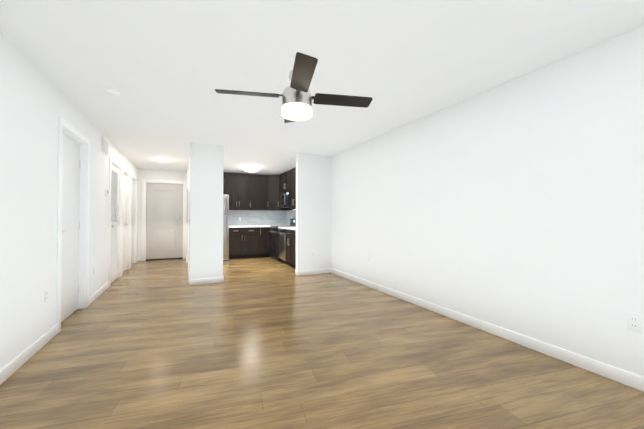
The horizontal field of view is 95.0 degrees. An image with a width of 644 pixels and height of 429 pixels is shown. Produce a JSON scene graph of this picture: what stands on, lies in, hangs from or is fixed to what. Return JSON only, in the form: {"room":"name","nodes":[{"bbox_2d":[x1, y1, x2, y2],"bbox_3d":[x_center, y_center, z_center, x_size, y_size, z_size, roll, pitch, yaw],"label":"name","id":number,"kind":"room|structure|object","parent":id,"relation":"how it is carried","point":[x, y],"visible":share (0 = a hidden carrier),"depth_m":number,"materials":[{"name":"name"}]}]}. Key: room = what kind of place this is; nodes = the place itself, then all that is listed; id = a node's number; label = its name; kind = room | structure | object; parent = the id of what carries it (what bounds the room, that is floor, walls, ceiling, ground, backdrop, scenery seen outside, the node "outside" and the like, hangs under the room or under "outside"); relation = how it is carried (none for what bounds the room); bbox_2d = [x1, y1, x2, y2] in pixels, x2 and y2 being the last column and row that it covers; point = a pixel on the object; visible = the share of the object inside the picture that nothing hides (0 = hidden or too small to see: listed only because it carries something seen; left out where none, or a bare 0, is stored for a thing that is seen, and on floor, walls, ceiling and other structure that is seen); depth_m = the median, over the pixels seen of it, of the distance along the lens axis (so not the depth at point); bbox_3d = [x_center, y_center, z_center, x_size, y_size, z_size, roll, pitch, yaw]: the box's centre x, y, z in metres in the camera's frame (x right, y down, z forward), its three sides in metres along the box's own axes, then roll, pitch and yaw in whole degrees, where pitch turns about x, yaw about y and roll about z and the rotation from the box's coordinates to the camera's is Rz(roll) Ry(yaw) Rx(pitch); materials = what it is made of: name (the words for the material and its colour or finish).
{"room":"empty living room","nodes":[
{"label":"empty living room","id":0,"kind":"room"},
{"bbox_2d":[0,31,137,369],"bbox_3d":[-2.737,-0.029,3.025,0.120,2.430,10.640,0,-1,-25],"label":"wall","id":1,"kind":"structure","parent":0,"point":[35,102],"depth_m":2.47,"materials":[{"name":"paint"}]},
{"bbox_2d":[44,289,48,302],"bbox_3d":[-2.524,0.752,2.706,0.008,0.115,0.070,0,-1,-25],"label":"electrical outlet","id":2,"kind":"object","parent":1,"relation":"attached to","point":[46,296],"visible":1,"depth_m":2.69,"materials":[{"name":"white plastic"}]},
{"bbox_2d":[61,134,79,321],"bbox_3d":[-2.884,0.151,3.353,0.090,2.062,0.824,0,-1,-25],"label":"bathroom door","id":3,"kind":"structure","parent":1,"relation":"in","point":[70,231],"depth_m":3.44,"materials":[{"name":"white paint"}]},
{"bbox_2d":[56,117,89,333],"bbox_3d":[-2.878,0.113,3.355,0.140,2.155,0.990,0,-1,-25],"label":"door frame","id":4,"kind":"structure","parent":1,"relation":"attached to","point":[66,128],"depth_m":3.73,"materials":[{"name":"paint"}]},
{"bbox_2d":[101,135,107,156],"bbox_3d":[-3.375,-1.053,4.593,0.017,0.255,0.440,0,-1,-25],"label":"air vent","id":5,"kind":"object","parent":1,"relation":"in","point":[104,145],"visible":1,"depth_m":4.54,"materials":[{"name":"white plastic"}]},
{"bbox_2d":[111,165,118,282],"bbox_3d":[-3.708,0.174,5.290,0.106,2.062,0.772,0,-1,-25],"label":"louvered door","id":6,"kind":"structure","parent":1,"relation":"in","point":[114,219],"depth_m":5.39,"materials":[{"name":"white paint"}]},
{"bbox_2d":[108,157,123,286],"bbox_3d":[-3.753,0.135,5.263,0.140,2.155,0.930,0,-1,-25],"label":"door frame","id":7,"kind":"structure","parent":1,"relation":"attached to","point":[111,161],"depth_m":5.64,"materials":[{"name":"paint"}]},
{"bbox_2d":[123,174,128,271],"bbox_3d":[-4.144,0.184,6.171,0.090,2.062,0.664,0,-1,-25],"label":"closet door","id":8,"kind":"structure","parent":1,"relation":"in","point":[124,220],"depth_m":6.29,"materials":[{"name":"white paint"}]},
{"bbox_2d":[124,169,131,269],"bbox_3d":[-4.166,0.146,6.164,0.140,2.155,0.830,0,-1,-25],"label":"door frame","id":9,"kind":"structure","parent":1,"relation":"attached to","point":[129,175],"depth_m":6.50,"materials":[{"name":"paint"}]},
{"bbox_2d":[131,180,134,264],"bbox_3d":[-4.562,0.195,7.083,0.090,2.062,0.764,0,-1,-25],"label":"bedroom door","id":10,"kind":"structure","parent":1,"relation":"in","point":[132,226],"depth_m":7.22,"materials":[{"name":"white paint"}]},
{"bbox_2d":[132,174,136,262],"bbox_3d":[-4.582,0.156,7.071,0.140,2.155,0.930,0,-1,-25],"label":"door frame","id":11,"kind":"structure","parent":1,"relation":"attached to","point":[134,178],"depth_m":7.44,"materials":[{"name":"paint"}]},
{"bbox_2d":[138,169,266,256],"bbox_3d":[-3.035,0.037,8.592,4.220,2.430,0.270,0,-1,-25],"label":"wall","id":12,"kind":"structure","parent":0,"point":[160,174],"depth_m":7.88,"materials":[{"name":"paint"}]},
{"bbox_2d":[141,179,186,260],"bbox_3d":[-4.299,0.158,8.083,1.090,2.175,0.138,0,-1,-25],"label":"door frame","id":13,"kind":"structure","parent":12,"relation":"attached to","point":[144,181],"depth_m":7.93,"materials":[{"name":"paint"}]},
{"bbox_2d":[146,183,182,258],"bbox_3d":[-4.291,0.196,8.058,0.886,2.040,0.101,0,-1,-25],"label":"entry door","id":14,"kind":"structure","parent":12,"relation":"in","point":[164,220],"depth_m":8.05,"materials":[{"name":"paint"}]},
{"bbox_2d":[146,257,182,260],"bbox_3d":[-4.300,1.234,8.073,0.888,0.024,0.132,0,-1,-25],"label":"sill","id":15,"kind":"structure","parent":12,"relation":"attached to","point":[163,259],"depth_m":8.03,"materials":[{"name":"grey"}]},
{"bbox_2d":[223,172,246,209],"bbox_3d":[-2.448,-0.632,8.520,0.714,1.044,0.336,0,-1,-25],"label":"upper cabinet","id":16,"kind":"object","parent":12,"relation":"attached to","point":[234,184],"depth_m":8.35,"materials":[{"name":"brown wood"}]},
{"bbox_2d":[229,210,283,224],"bbox_3d":[-1.984,0.120,8.915,1.770,0.445,0.010,0,-1,-25],"label":"tile backsplash","id":17,"kind":"structure","parent":12,"relation":"attached to","point":[253,217],"depth_m":8.91,"materials":[{"name":"grey tile"}]},
{"bbox_2d":[247,175,266,209],"bbox_3d":[-1.925,-0.629,8.744,0.654,1.044,0.364,0,-1,-25],"label":"upper cabinet","id":18,"kind":"object","parent":12,"relation":"attached to","point":[251,191],"depth_m":8.60,"materials":[{"name":"brown wood"}]},
{"bbox_2d":[267,175,278,210],"bbox_3d":[-1.366,-0.627,8.880,0.684,1.044,0.583,0,-1,-25],"label":"upper cabinet","id":19,"kind":"object","parent":12,"relation":"attached to","point":[272,180],"depth_m":8.70,"materials":[{"name":"brown wood"}]},
{"bbox_2d":[187,143,222,278],"bbox_3d":[-2.772,0.015,6.765,0.585,2.430,3.570,0,-1,-25],"label":"wall","id":20,"kind":"structure","parent":0,"point":[205,214],"depth_m":5.15,"materials":[{"name":"paint"}]},
{"bbox_2d":[186,189,189,222],"bbox_3d":[-2.429,-0.151,5.360,0.055,0.650,0.446,0,-1,-25],"label":"switch panel","id":21,"kind":"object","parent":20,"relation":"attached to","point":[188,198],"visible":1,"depth_m":5.54,"materials":[{"name":"white plastic"}]},
{"bbox_2d":[0,255,643,391],"bbox_3d":[-0.901,1.149,3.853,3.920,0.095,10.400,0,-1,-25],"label":"baseboard","id":22,"kind":"structure","parent":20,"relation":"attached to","point":[624,377],"depth_m":2.66,"materials":[{"name":"paint"}]},
{"bbox_2d":[296,153,331,270],"bbox_3d":[-0.137,0.007,6.076,0.810,2.430,0.120,0,-1,-25],"label":"wall","id":23,"kind":"structure","parent":0,"point":[313,202],"depth_m":6.00,"materials":[{"name":"paint"}]},
{"bbox_2d":[0,257,643,428],"bbox_3d":[-0.961,1.247,3.923,4.470,0.100,10.820,0,-1,-25],"label":"floor","id":24,"kind":"structure","parent":0,"point":[261,343],"depth_m":2.25,"materials":[{"name":"brown wood"}]},
{"bbox_2d":[223,195,228,260],"bbox_3d":[-2.964,0.369,7.971,0.775,1.750,0.851,0,-1,-25],"label":"fridge","id":25,"kind":"object","parent":24,"relation":"on","point":[225,227],"visible":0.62,"depth_m":7.76,"materials":[{"name":"silver metal"}]},
{"bbox_2d":[229,225,256,258],"bbox_3d":[-2.257,0.815,8.442,0.888,0.870,0.606,0,-1,-25],"label":"base cabinet","id":26,"kind":"object","parent":24,"relation":"on","point":[249,241],"depth_m":8.16,"materials":[{"name":"black wood"}]},
{"bbox_2d":[229,225,240,228],"bbox_3d":[-1.821,0.361,8.556,1.772,0.040,0.773,0,-1,-25],"label":"countertop","id":27,"kind":"structure","parent":26,"relation":"on","point":[230,226],"depth_m":8.08,"materials":[{"name":"white stone"}]},
{"bbox_2d":[257,225,268,256],"bbox_3d":[-1.788,0.817,8.643,0.362,0.870,0.632,0,-1,-25],"label":"base cabinet","id":28,"kind":"object","parent":24,"relation":"on","point":[262,230],"depth_m":8.39,"materials":[{"name":"black wood"}]},
{"bbox_2d":[269,225,276,256],"bbox_3d":[-1.210,0.816,8.508,0.698,0.870,0.187,0,-1,-25],"label":"base cabinet","id":29,"kind":"object","parent":24,"relation":"on","point":[269,225],"depth_m":8.42,"materials":[{"name":"black"}]},
{"bbox_2d":[269,218,295,261],"bbox_3d":[-1.022,0.686,8.072,0.715,1.120,0.760,0,-1,-25],"label":"range","id":30,"kind":"object","parent":24,"relation":"on","point":[273,231],"visible":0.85,"depth_m":7.97,"materials":[{"name":"black metal"}]},
{"bbox_2d":[277,228,288,264],"bbox_3d":[-0.727,0.805,7.441,0.708,0.867,0.610,0,-1,-25],"label":"dishwasher","id":31,"kind":"object","parent":24,"relation":"on","point":[281,244],"visible":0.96,"depth_m":7.32,"materials":[{"name":"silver metal"}]},
{"bbox_2d":[285,229,292,266],"bbox_3d":[-0.429,0.796,6.854,0.657,0.870,0.699,0,-1,-25],"label":"base cabinet","id":32,"kind":"object","parent":24,"relation":"on","point":[288,232],"depth_m":6.79,"materials":[{"name":"black"}]},
{"bbox_2d":[277,225,295,228],"bbox_3d":[-0.472,0.342,6.948,0.662,0.040,1.742,0,-1,-25],"label":"countertop","id":33,"kind":"structure","parent":32,"relation":"on","point":[292,227],"depth_m":7.09,"materials":[{"name":"white stone"}]},
{"bbox_2d":[293,229,295,267],"bbox_3d":[-0.220,0.791,6.399,0.657,0.870,0.543,0,-1,-25],"label":"base cabinet","id":34,"kind":"object","parent":24,"relation":"on","point":[294,230],"depth_m":6.44,"materials":[{"name":"black"}]},
{"bbox_2d":[0,0,643,174],"bbox_3d":[-0.961,-1.283,3.953,4.470,0.100,10.820,0,-1,-25],"label":"ceiling","id":35,"kind":"structure","parent":0,"point":[166,68],"depth_m":2.36,"materials":[{"name":"paint"}]},
{"bbox_2d":[104,88,120,96],"bbox_3d":[-2.121,-1.222,2.991,0.144,0.044,0.144,0,-1,-25],"label":"smoke detector","id":36,"kind":"object","parent":35,"relation":"attached to","point":[111,92],"visible":1,"depth_m":2.95,"materials":[{"name":"white plastic"}]},
{"bbox_2d":[244,166,259,171],"bbox_3d":[-1.798,-1.137,7.539,0.404,0.108,0.404,0,-1,-25],"label":"flush-mount light","id":37,"kind":"object","parent":35,"relation":"attached to","point":[251,168],"visible":1,"depth_m":7.40,"materials":[{"name":"white glass"}]},
{"bbox_2d":[215,52,372,122],"bbox_3d":[-0.223,-1.055,2.617,1.054,0.387,1.054,0,-1,34],"label":"ceiling fan","id":38,"kind":"object","parent":35,"relation":"hanging from","point":[297,97],"visible":1,"depth_m":2.51,"materials":[{"name":"brown wood"}]},
{"bbox_2d":[287,25,643,376],"bbox_3d":[0.963,-0.009,4.722,0.180,2.430,10.640,0,-1,-25],"label":"wall","id":39,"kind":"structure","parent":0,"point":[516,205],"depth_m":2.64,"materials":[{"name":"paint"}]},
{"bbox_2d":[279,173,286,210],"bbox_3d":[-1.068,-0.631,8.603,0.373,1.044,0.330,0,-1,-25],"label":"upper cabinet","id":40,"kind":"object","parent":39,"relation":"attached to","point":[281,175],"depth_m":8.56,"materials":[{"name":"brown wood"}]},
{"bbox_2d":[283,171,290,190],"bbox_3d":[-0.848,-0.886,8.170,0.336,0.544,0.760,0,-1,-25],"label":"upper cabinet","id":41,"kind":"object","parent":39,"relation":"attached to","point":[286,175],"depth_m":7.97,"materials":[{"name":"brown wood"}]},
{"bbox_2d":[281,191,289,207],"bbox_3d":[-0.885,-0.389,8.148,0.413,0.430,0.756,0,-1,-25],"label":"microwave","id":42,"kind":"object","parent":41,"relation":"attached to","point":[285,199],"visible":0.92,"depth_m":7.94,"materials":[{"name":"black metal"}]},
{"bbox_2d":[284,210,295,224],"bbox_3d":[-0.491,0.107,7.795,0.010,0.445,3.291,0,-1,-25],"label":"tile backsplash","id":43,"kind":"structure","parent":39,"relation":"attached to","point":[288,214],"depth_m":8.93,"materials":[{"name":"grey tile"}]},
{"bbox_2d":[287,167,295,209],"bbox_3d":[-0.552,-0.643,7.522,0.336,1.044,0.775,0,-1,-25],"label":"upper cabinet","id":44,"kind":"object","parent":39,"relation":"attached to","point":[293,171],"depth_m":7.50,"materials":[{"name":"brown wood"}]},
{"bbox_2d":[627,313,641,332],"bbox_3d":[2.107,0.734,1.992,0.008,0.115,0.070,0,-1,-25],"label":"electrical outlet","id":45,"kind":"object","parent":39,"relation":"attached to","point":[634,322],"visible":1,"depth_m":1.99,"materials":[{"name":"white plastic"}]}
]}

